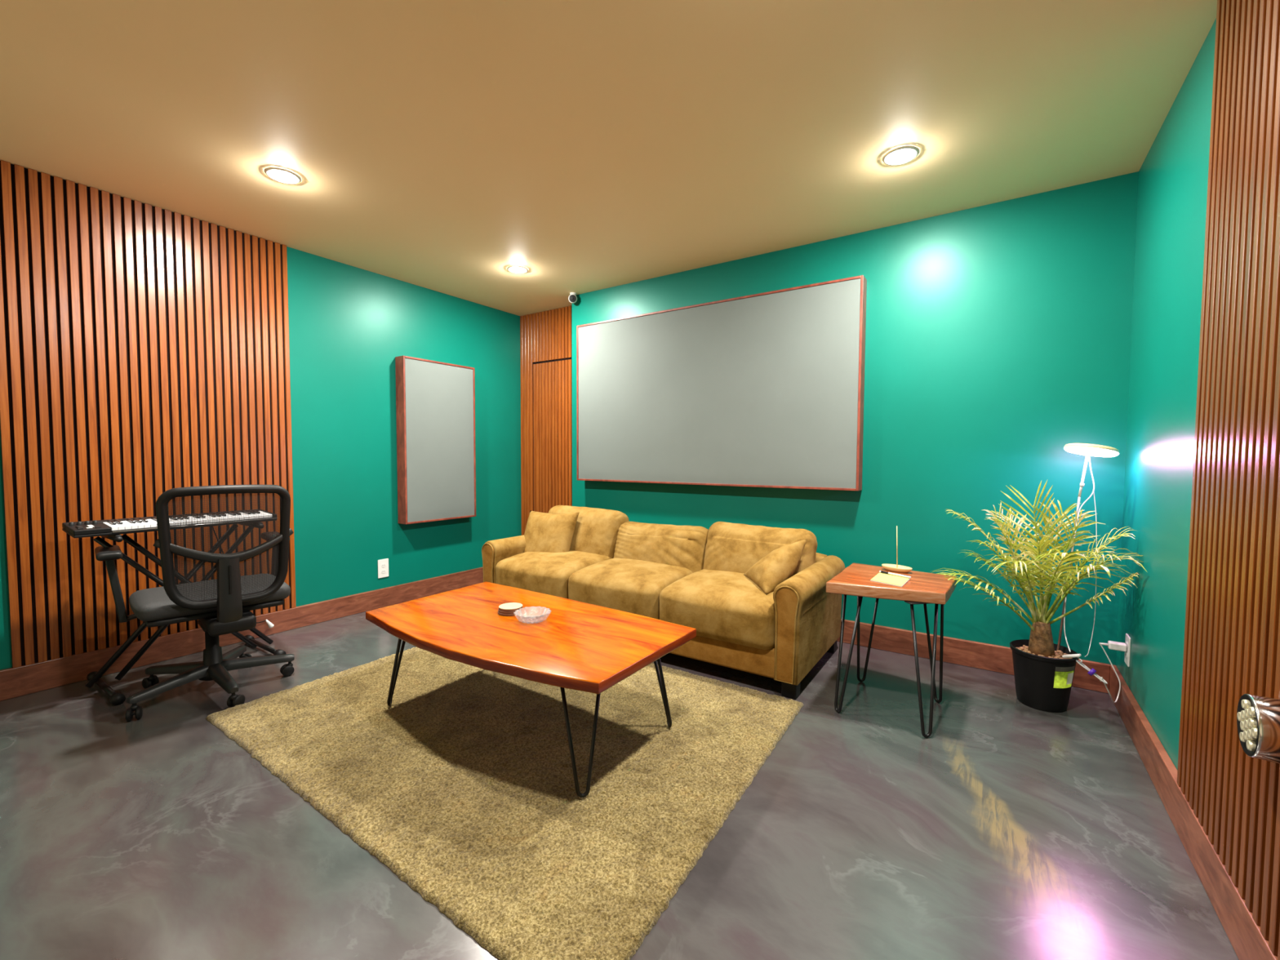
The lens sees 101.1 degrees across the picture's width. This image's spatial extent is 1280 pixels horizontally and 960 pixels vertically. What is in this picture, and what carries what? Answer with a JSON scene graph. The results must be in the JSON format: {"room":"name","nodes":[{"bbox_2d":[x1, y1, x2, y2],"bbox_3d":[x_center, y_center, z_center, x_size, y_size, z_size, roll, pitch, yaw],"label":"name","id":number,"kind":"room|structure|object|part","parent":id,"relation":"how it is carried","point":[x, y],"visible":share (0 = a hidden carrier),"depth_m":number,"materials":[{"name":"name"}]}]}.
{"room":"studio","nodes":[
{"label":"studio","id":0,"kind":"room"},
{"bbox_2d":[0,246,521,670],"bbox_3d":[-2.486,-0.248,3.188,0.200,2.440,4.976,2,3,34],"label":"wall","id":1,"kind":"structure","parent":0,"point":[348,325],"depth_m":3.80,"materials":[{"name":"green paint"}]},
{"bbox_2d":[0,160,296,668],"bbox_3d":[-2.563,-0.303,2.871,0.022,2.302,1.187,2,3,34],"label":"wall panel","id":2,"kind":"object","parent":1,"relation":"attached to","point":[144,350],"visible":0.9,"depth_m":2.68,"materials":[{"name":"brown wood"}]},
{"bbox_2d":[0,567,483,701],"bbox_3d":[-2.397,0.905,3.178,0.024,0.137,4.576,2,3,34],"label":"baseboard","id":3,"kind":"structure","parent":1,"relation":"attached to","point":[37,677],"depth_m":2.98,"materials":[{"name":"brown wood"}]},
{"bbox_2d":[377,558,388,578],"bbox_3d":[-1.906,0.656,3.909,0.008,0.137,0.082,2,3,34],"label":"wall outlet","id":4,"kind":"object","parent":1,"relation":"attached to","point":[383,564],"visible":1,"depth_m":3.90,"materials":[{"name":"white plastic"}]},
{"bbox_2d":[395,355,475,524],"bbox_3d":[-1.613,-0.306,4.209,0.104,1.254,0.645,2,3,34],"label":"acoustic panel","id":5,"kind":"object","parent":1,"relation":"attached to","point":[435,401],"visible":1,"depth_m":4.13,"materials":[{"name":"grey fabric"}]},
{"bbox_2d":[0,0,1217,315],"bbox_3d":[-0.603,-1.455,1.930,4.859,0.100,5.076,2,3,34],"label":"ceiling","id":6,"kind":"structure","parent":0,"point":[443,146],"depth_m":2.03,"materials":[{"name":"beige paint"}]},
{"bbox_2d":[263,166,302,184],"bbox_3d":[-1.681,-1.427,2.478,0.148,0.014,0.148,2,3,34],"label":"recessed light","id":7,"kind":"object","parent":6,"relation":"in","point":[281,175],"visible":1,"depth_m":2.46,"materials":[{"name":"white"}]},
{"bbox_2d":[268,169,297,182],"bbox_3d":[-1.681,-1.426,2.478,0.112,0.013,0.112,2,3,34],"label":"diffuser","id":8,"kind":"object","parent":7,"relation":"attached to","point":[281,175],"depth_m":2.46,"materials":[{"name":"white plastic"}]},
{"bbox_2d":[506,265,528,273],"bbox_3d":[-0.863,-1.479,3.711,0.148,0.014,0.148,2,3,34],"label":"recessed light","id":9,"kind":"object","parent":6,"relation":"in","point":[513,268],"visible":1,"depth_m":3.69,"materials":[{"name":"white"}]},
{"bbox_2d":[509,266,525,272],"bbox_3d":[-0.863,-1.479,3.711,0.112,0.013,0.112,2,3,34],"label":"diffuser","id":10,"kind":"object","parent":9,"relation":"attached to","point":[513,269],"depth_m":3.69,"materials":[{"name":"white plastic"}]},
{"bbox_2d":[568,292,577,303],"bbox_3d":[-0.543,-1.468,4.251,0.072,0.083,0.067,0,3,-4],"label":"security camera","id":11,"kind":"object","parent":6,"relation":"attached to","point":[572,298],"visible":1,"depth_m":4.23,"materials":[{"name":"white plastic"}]},
{"bbox_2d":[881,145,919,165],"bbox_3d":[1.135,-1.407,2.293,0.148,0.014,0.148,2,3,34],"label":"recessed light","id":12,"kind":"object","parent":6,"relation":"in","point":[903,154],"visible":1,"depth_m":2.28,"materials":[{"name":"white"}]},
{"bbox_2d":[886,149,915,164],"bbox_3d":[1.135,-1.406,2.293,0.112,0.013,0.112,2,3,34],"label":"diffuser","id":13,"kind":"object","parent":12,"relation":"attached to","point":[893,156],"depth_m":2.28,"materials":[{"name":"white plastic"}]},
{"bbox_2d":[0,601,1239,959],"bbox_3d":[-0.613,1.082,2.044,4.859,0.100,5.076,2,3,34],"label":"floor","id":14,"kind":"structure","parent":0,"point":[1012,830],"depth_m":1.54,"materials":[{"name":"grey concrete"}]},
{"bbox_2d":[84,522,286,705],"bbox_3d":[-2.346,0.614,2.736,0.455,0.757,0.758,2,3,34],"label":"keyboard stand","id":15,"kind":"object","parent":14,"relation":"on","point":[95,677],"visible":0.58,"depth_m":2.59,"materials":[{"name":"black metal"}]},
{"bbox_3d":[-2.485,0.263,2.471,0.290,0.031,0.025,2,3,34],"label":"support arm","id":16,"kind":"part","parent":15,"relation":"part of","materials":[{"name":"black plastic"}]},
{"bbox_3d":[-2.421,0.610,2.701,0.025,0.716,0.618,2,3,34],"label":"leg","id":17,"kind":"part","parent":15,"relation":"part of","materials":[{"name":"black metal"}]},
{"bbox_2d":[62,509,276,537],"bbox_3d":[-2.327,0.207,2.663,0.233,0.059,0.780,2,3,34],"label":"keyboard","id":18,"kind":"object","parent":15,"relation":"on","point":[144,524],"visible":0.66,"depth_m":2.46,"materials":[{"name":"black plastic"}]},
{"bbox_3d":[-2.564,0.197,2.373,0.018,0.015,0.018,2,3,34],"label":"knob","id":19,"kind":"part","parent":18,"relation":"part of","materials":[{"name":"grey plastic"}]},
{"bbox_3d":[-2.487,0.220,2.373,0.171,0.033,0.119,2,3,34],"label":"control panel","id":20,"kind":"part","parent":18,"relation":"part of","materials":[{"name":"black plastic"}]},
{"bbox_2d":[211,526,274,628],"bbox_3d":[-2.273,0.571,3.025,0.050,0.716,0.485,0,3,-7],"label":"cord","id":21,"kind":"object","parent":18,"relation":"hanging from","point":[269,624],"visible":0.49,"depth_m":3.25,"materials":[{"name":"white plastic"}]},
{"bbox_3d":[-2.360,0.609,2.720,0.025,0.716,0.638,2,3,34],"label":"leg","id":22,"kind":"part","parent":15,"relation":"part of","materials":[{"name":"black metal"}]},
{"bbox_3d":[-2.368,0.606,2.780,0.025,0.715,0.608,2,3,34],"label":"leg","id":23,"kind":"part","parent":15,"relation":"part of","materials":[{"name":"black metal"}]},
{"bbox_3d":[-2.312,0.606,2.791,0.025,0.716,0.628,2,3,34],"label":"leg","id":24,"kind":"part","parent":15,"relation":"part of","materials":[{"name":"black metal"}]},
{"bbox_3d":[-2.173,0.243,2.935,0.290,0.031,0.025,2,3,34],"label":"support arm","id":25,"kind":"part","parent":15,"relation":"part of","materials":[{"name":"black plastic"}]},
{"bbox_2d":[94,484,294,721],"bbox_3d":[-2.076,0.507,2.528,0.749,0.992,0.735,3,4,43],"label":"office chair","id":26,"kind":"object","parent":14,"relation":"on","point":[222,605],"visible":0.98,"depth_m":2.33,"materials":[{"name":"black plastic"}]},
{"bbox_3d":[-2.366,0.506,2.493,0.239,0.314,0.057,-2,3,-37],"label":"arm post","id":27,"kind":"part","parent":26,"relation":"part of","materials":[{"name":"grey plastic"}]},
{"bbox_3d":[-2.106,0.908,2.354,0.058,0.060,0.295,1,3,20],"label":"leg","id":28,"kind":"part","parent":26,"relation":"part of","materials":[{"name":"grey plastic"}]},
{"bbox_3d":[-2.223,0.900,2.527,0.295,0.060,0.058,0,3,2],"label":"leg","id":29,"kind":"part","parent":26,"relation":"part of","materials":[{"name":"grey plastic"}]},
{"bbox_3d":[-2.051,0.552,2.520,0.524,0.119,0.564,3,4,43],"label":"seat","id":30,"kind":"part","parent":26,"relation":"part of","materials":[{"name":"grey fabric"}]},
{"bbox_3d":[-1.814,0.289,2.328,0.101,0.537,0.474,3,4,43],"label":"frame","id":31,"kind":"part","parent":26,"relation":"part of","materials":[{"name":"black plastic"}]},
{"bbox_3d":[-1.905,0.906,2.412,0.295,0.060,0.058,2,3,38],"label":"leg","id":32,"kind":"part","parent":26,"relation":"part of","materials":[{"name":"grey plastic"}]},
{"bbox_3d":[-2.095,0.893,2.692,0.058,0.060,0.295,-1,3,-16],"label":"leg","id":33,"kind":"part","parent":26,"relation":"part of","materials":[{"name":"grey plastic"}]},
{"bbox_3d":[-1.898,0.897,2.620,0.295,0.060,0.058,-2,3,-34],"label":"leg","id":34,"kind":"part","parent":26,"relation":"part of","materials":[{"name":"grey plastic"}]},
{"bbox_2d":[205,647,804,959],"bbox_3d":[-0.544,1.009,2.292,2.132,0.023,1.612,2,3,34],"label":"area rug","id":35,"kind":"object","parent":14,"relation":"on","point":[462,786],"visible":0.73,"depth_m":1.81,"materials":[{"name":"beige carpet"}]},
{"bbox_2d":[365,582,696,797],"bbox_3d":[-0.504,0.796,2.207,1.314,0.422,0.751,2,3,34],"label":"coffee table","id":36,"kind":"object","parent":35,"relation":"on","point":[580,646],"visible":1,"depth_m":2.02,"materials":[{"name":"orange wood"}]},
{"bbox_3d":[-1.069,0.808,2.326,0.088,0.382,0.149,0,3,-11],"label":"leg","id":37,"kind":"part","parent":36,"relation":"part of","materials":[{"name":"black metal"}]},
{"bbox_2d":[497,611,514,616],"bbox_3d":[-0.568,0.575,2.299,0.102,0.010,0.102,2,3,34],"label":"coaster","id":38,"kind":"object","parent":36,"relation":"on","point":[499,613],"visible":0.33,"depth_m":2.25,"materials":[{"name":"brown wood"}]},
{"bbox_2d":[497,608,515,613],"bbox_3d":[-0.567,0.565,2.299,0.102,0.010,0.102,2,3,34],"label":"coaster","id":39,"kind":"object","parent":38,"relation":"on","point":[499,610],"visible":0.35,"depth_m":2.25,"materials":[{"name":"brown wood"}]},
{"bbox_2d":[498,602,522,611],"bbox_3d":[-0.565,0.554,2.300,0.102,0.010,0.102,2,3,34],"label":"coaster","id":40,"kind":"object","parent":39,"relation":"on","point":[510,606],"visible":0.96,"depth_m":2.28,"materials":[{"name":"white ceramic"}]},
{"bbox_2d":[513,606,551,623],"bbox_3d":[-0.448,0.566,2.195,0.155,0.038,0.155,2,3,34],"label":"glass ashtray","id":41,"kind":"object","parent":36,"relation":"on","point":[531,615],"visible":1,"depth_m":2.21,"materials":[{"name":"clear glass"}]},
{"bbox_3d":[-0.192,0.838,1.736,0.149,0.382,0.088,0,3,-11],"label":"leg","id":42,"kind":"part","parent":36,"relation":"part of","materials":[{"name":"black metal"}]},
{"bbox_3d":[0.084,0.821,2.138,0.088,0.382,0.149,0,3,-11],"label":"leg","id":43,"kind":"part","parent":36,"relation":"part of","materials":[{"name":"black metal"}]},
{"bbox_2d":[481,505,844,698],"bbox_3d":[0.057,0.599,3.330,2.187,0.753,0.891,2,3,34],"label":"sofa","id":44,"kind":"object","parent":14,"relation":"on","point":[692,576],"visible":0.94,"depth_m":2.93,"materials":[{"name":"beige fabric"}]},
{"bbox_3d":[-1.023,0.650,3.558,0.110,0.443,0.015,2,3,34],"label":"panel","id":45,"kind":"part","parent":44,"relation":"part of","materials":[{"name":"brown fabric"}]},
{"bbox_3d":[-0.790,0.633,3.904,0.143,0.472,0.828,2,3,34],"label":"arm","id":46,"kind":"part","parent":44,"relation":"part of","materials":[{"name":"brown fabric"}]},
{"bbox_2d":[523,510,579,552],"bbox_3d":[-0.664,0.440,3.737,0.483,0.435,0.236,2,3,34],"label":"throw pillow","id":47,"kind":"object","parent":44,"relation":"on","point":[548,532],"visible":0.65,"depth_m":3.68,"materials":[{"name":"beige fabric"}]},
{"bbox_2d":[495,550,611,599],"bbox_3d":[-0.492,0.632,3.668,0.647,0.288,0.834,2,3,34],"label":"seat cushion","id":48,"kind":"object","parent":44,"relation":"on","point":[543,572],"depth_m":3.38,"materials":[{"name":"brown fabric"}]},
{"bbox_2d":[548,505,629,558],"bbox_3d":[-0.414,0.439,3.822,0.704,0.481,0.331,2,3,34],"label":"cushion","id":49,"kind":"object","parent":44,"relation":"on","point":[596,531],"depth_m":3.63,"materials":[{"name":"beige fabric"}]},
{"bbox_2d":[568,558,693,619],"bbox_3d":[0.042,0.650,3.309,0.647,0.288,0.834,2,3,34],"label":"seat cushion","id":50,"kind":"object","parent":44,"relation":"on","point":[632,585],"depth_m":3.02,"materials":[{"name":"beige fabric"}]},
{"bbox_2d":[613,521,708,573],"bbox_3d":[0.133,0.501,3.419,0.683,0.435,0.329,2,3,34],"label":"cushion","id":51,"kind":"object","parent":44,"relation":"on","point":[683,548],"depth_m":3.28,"materials":[{"name":"brown fabric"}]},
{"bbox_2d":[659,568,775,649],"bbox_3d":[0.575,0.669,2.950,0.647,0.287,0.835,2,3,34],"label":"seat cushion","id":52,"kind":"object","parent":44,"relation":"on","point":[727,610],"depth_m":2.63,"materials":[{"name":"brown fabric"}]},
{"bbox_2d":[702,521,817,577],"bbox_3d":[0.685,0.491,3.083,0.656,0.454,0.326,2,3,34],"label":"cushion","id":53,"kind":"object","parent":44,"relation":"on","point":[727,547],"depth_m":3.01,"materials":[{"name":"brown fabric"}]},
{"bbox_2d":[743,539,806,595],"bbox_3d":[0.690,0.445,2.727,0.338,0.248,0.307,1,3,17],"label":"throw pillow","id":54,"kind":"object","parent":44,"relation":"on","point":[780,564],"visible":0.93,"depth_m":2.71,"materials":[{"name":"brown fabric"}]},
{"bbox_3d":[0.672,0.709,2.418,0.110,0.443,0.015,2,3,34],"label":"panel","id":55,"kind":"part","parent":44,"relation":"part of","materials":[{"name":"brown fabric"}]},
{"bbox_3d":[0.905,0.692,2.764,0.143,0.472,0.828,2,3,34],"label":"arm","id":56,"kind":"part","parent":44,"relation":"part of","materials":[{"name":"brown fabric"}]},
{"bbox_3d":[0.264,0.633,3.639,2.001,0.462,0.149,2,3,34],"label":"frame","id":57,"kind":"part","parent":44,"relation":"part of","materials":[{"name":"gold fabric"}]},
{"bbox_2d":[826,563,956,737],"bbox_3d":[1.153,0.735,2.409,0.473,0.575,0.544,2,3,34],"label":"side table","id":58,"kind":"object","parent":14,"relation":"on","point":[922,588],"visible":0.98,"depth_m":2.30,"materials":[{"name":"brown wood"}]},
{"bbox_3d":[0.938,0.763,2.350,0.098,0.524,0.174,2,3,34],"label":"leg","id":59,"kind":"part","parent":58,"relation":"part of","materials":[{"name":"black metal"}]},
{"bbox_3d":[1.117,0.752,2.605,0.133,0.522,0.054,0,3,-11],"label":"leg","id":60,"kind":"part","parent":58,"relation":"part of","materials":[{"name":"black metal"}]},
{"bbox_2d":[870,572,910,586],"bbox_3d":[1.127,0.446,2.366,0.143,0.006,0.240,2,3,34],"label":"notepad","id":61,"kind":"object","parent":58,"relation":"on","point":[891,580],"visible":1,"depth_m":2.34,"materials":[{"name":"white paper"}]},
{"bbox_2d":[879,570,911,577],"bbox_3d":[1.175,0.434,2.425,0.011,0.012,0.150,-2,3,-35],"label":"ballpoint pen","id":62,"kind":"object","parent":61,"relation":"on","point":[881,571],"visible":1,"depth_m":2.42,"materials":[{"name":"white plastic"}]},
{"bbox_2d":[881,525,912,573],"bbox_3d":[1.243,0.332,2.542,0.139,0.220,0.083,2,3,34],"label":"holder","id":63,"kind":"object","parent":58,"relation":"on","point":[891,567],"visible":1,"depth_m":2.54,"materials":[{"name":"brown wood"}]},
{"bbox_3d":[1.242,0.429,2.547,0.139,0.024,0.083,2,3,34],"label":"dish","id":64,"kind":"part","parent":63,"relation":"part of","materials":[{"name":"brown wood"}]},
{"bbox_3d":[1.188,0.509,2.199,0.156,0.004,0.044,0,3,-11],"label":"mounting plate","id":65,"kind":"part","parent":58,"relation":"part of","materials":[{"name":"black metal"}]},
{"bbox_3d":[1.166,0.771,2.178,0.098,0.524,0.174,2,3,34],"label":"leg","id":66,"kind":"part","parent":58,"relation":"part of","materials":[{"name":"black metal"}]},
{"bbox_3d":[1.349,0.762,2.407,0.054,0.522,0.133,0,3,-11],"label":"leg","id":67,"kind":"part","parent":58,"relation":"part of","materials":[{"name":"black metal"}]},
{"bbox_2d":[931,480,1146,712],"bbox_3d":[1.740,0.512,2.349,0.753,1.029,0.628,0,3,-1],"label":"potted palm","id":68,"kind":"object","parent":14,"relation":"on","point":[1043,678],"visible":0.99,"depth_m":2.36,"materials":[{"name":"green plant"}]},
{"bbox_2d":[1009,639,1078,712],"bbox_3d":[1.844,0.898,2.411,0.252,0.254,0.252,2,3,34],"label":"pot","id":69,"kind":"object","parent":68,"relation":"attached to","point":[1043,678],"depth_m":2.34,"materials":[{"name":"black plastic"}]},
{"bbox_2d":[1057,443,1120,702],"bbox_3d":[2.006,0.398,2.333,0.223,1.123,0.292,2,3,34],"label":"light","id":70,"kind":"object","parent":68,"relation":"in","point":[1087,450],"visible":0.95,"depth_m":2.35,"materials":[{"name":"plastic"}]},
{"bbox_3d":[2.001,-0.024,2.371,0.037,0.204,0.016,2,3,34],"label":"telescopic rod","id":71,"kind":"part","parent":70,"relation":"part of","materials":[{"name":"white plastic"}]},
{"bbox_2d":[571,171,1138,665],"bbox_3d":[0.977,-0.253,3.601,3.433,2.440,0.426,2,3,34],"label":"wall","id":72,"kind":"structure","parent":0,"point":[998,335],"depth_m":2.82,"materials":[{"name":"green paint"}]},
{"bbox_2d":[576,275,866,490],"bbox_3d":[0.407,-0.583,3.653,2.137,1.230,0.099,2,3,34],"label":"acoustic panel","id":73,"kind":"object","parent":72,"relation":"attached to","point":[765,389],"visible":1,"depth_m":3.46,"materials":[{"name":"grey fabric"}]},
{"bbox_2d":[836,618,1110,693],"bbox_3d":[0.837,0.905,3.474,3.409,0.137,0.024,2,3,34],"label":"baseboard","id":74,"kind":"structure","parent":72,"relation":"attached to","point":[995,658],"depth_m":2.86,"materials":[{"name":"brown wood"}]},
{"bbox_2d":[1115,18,1216,769],"bbox_3d":[1.214,-0.121,0.703,0.200,2.440,4.976,2,3,34],"label":"wall","id":75,"kind":"structure","parent":0,"point":[1173,180],"depth_m":1.91,"materials":[{"name":"green paint"}]},
{"bbox_2d":[1124,633,1130,666],"bbox_3d":[2.135,0.745,2.305,0.008,0.128,0.075,2,3,34],"label":"wall outlet","id":76,"kind":"object","parent":75,"relation":"attached to","point":[1127,641],"visible":0.98,"depth_m":2.29,"materials":[{"name":"white plastic"}]},
{"bbox_2d":[1098,640,1126,651],"bbox_3d":[2.094,0.733,2.332,0.090,0.032,0.036,2,3,34],"label":"power adapter","id":77,"kind":"object","parent":76,"relation":"attached to","point":[1112,645],"visible":1,"depth_m":2.31,"materials":[{"name":"white plastic"}]},
{"bbox_2d":[1109,664,1277,959],"bbox_3d":[1.053,1.030,0.724,0.024,0.137,4.350,2,3,34],"label":"baseboard","id":78,"kind":"structure","parent":75,"relation":"attached to","point":[1245,936],"depth_m":1.47,"materials":[{"name":"brown wood"}]},
{"bbox_2d":[1177,0,1279,959],"bbox_3d":[1.303,-0.203,1.030,0.022,2.302,1.244,2,3,34],"label":"wall panel","id":79,"kind":"object","parent":75,"relation":"attached to","point":[1232,643],"visible":1,"depth_m":1.28,"materials":[{"name":"brown wood"}]},
{"bbox_2d":[1236,693,1279,763],"bbox_3d":[1.231,0.488,1.032,0.062,0.119,0.120,2,3,34],"label":"spotlight","id":80,"kind":"object","parent":79,"relation":"attached to","point":[1258,717],"visible":1,"depth_m":1.01,"materials":[{"name":"silver metal"}]},
{"bbox_3d":[1.212,0.487,1.046,0.007,0.115,0.115,2,3,36],"label":"plate","id":81,"kind":"part","parent":80,"relation":"part of","materials":[{"name":"black plastic"}]},
{"bbox_3d":[-0.727,-0.318,4.882,0.826,2.440,0.200,2,3,34],"label":"wall","id":82,"kind":"structure","parent":0,"visible":0},
{"bbox_2d":[520,306,572,535],"bbox_3d":[-0.789,-0.313,4.790,0.826,2.439,0.022,2,3,34],"label":"wall panel","id":83,"kind":"object","parent":82,"relation":"attached to","point":[545,336],"visible":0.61,"depth_m":4.91,"materials":[{"name":"brown wood"}]},
{"bbox_2d":[533,359,572,512],"bbox_3d":[-0.721,-0.083,4.748,0.653,1.966,0.013,2,3,34],"label":"door","id":84,"kind":"structure","parent":83,"relation":"attached to","point":[552,381],"depth_m":4.78,"materials":[{"name":"brown wood"}]}
]}

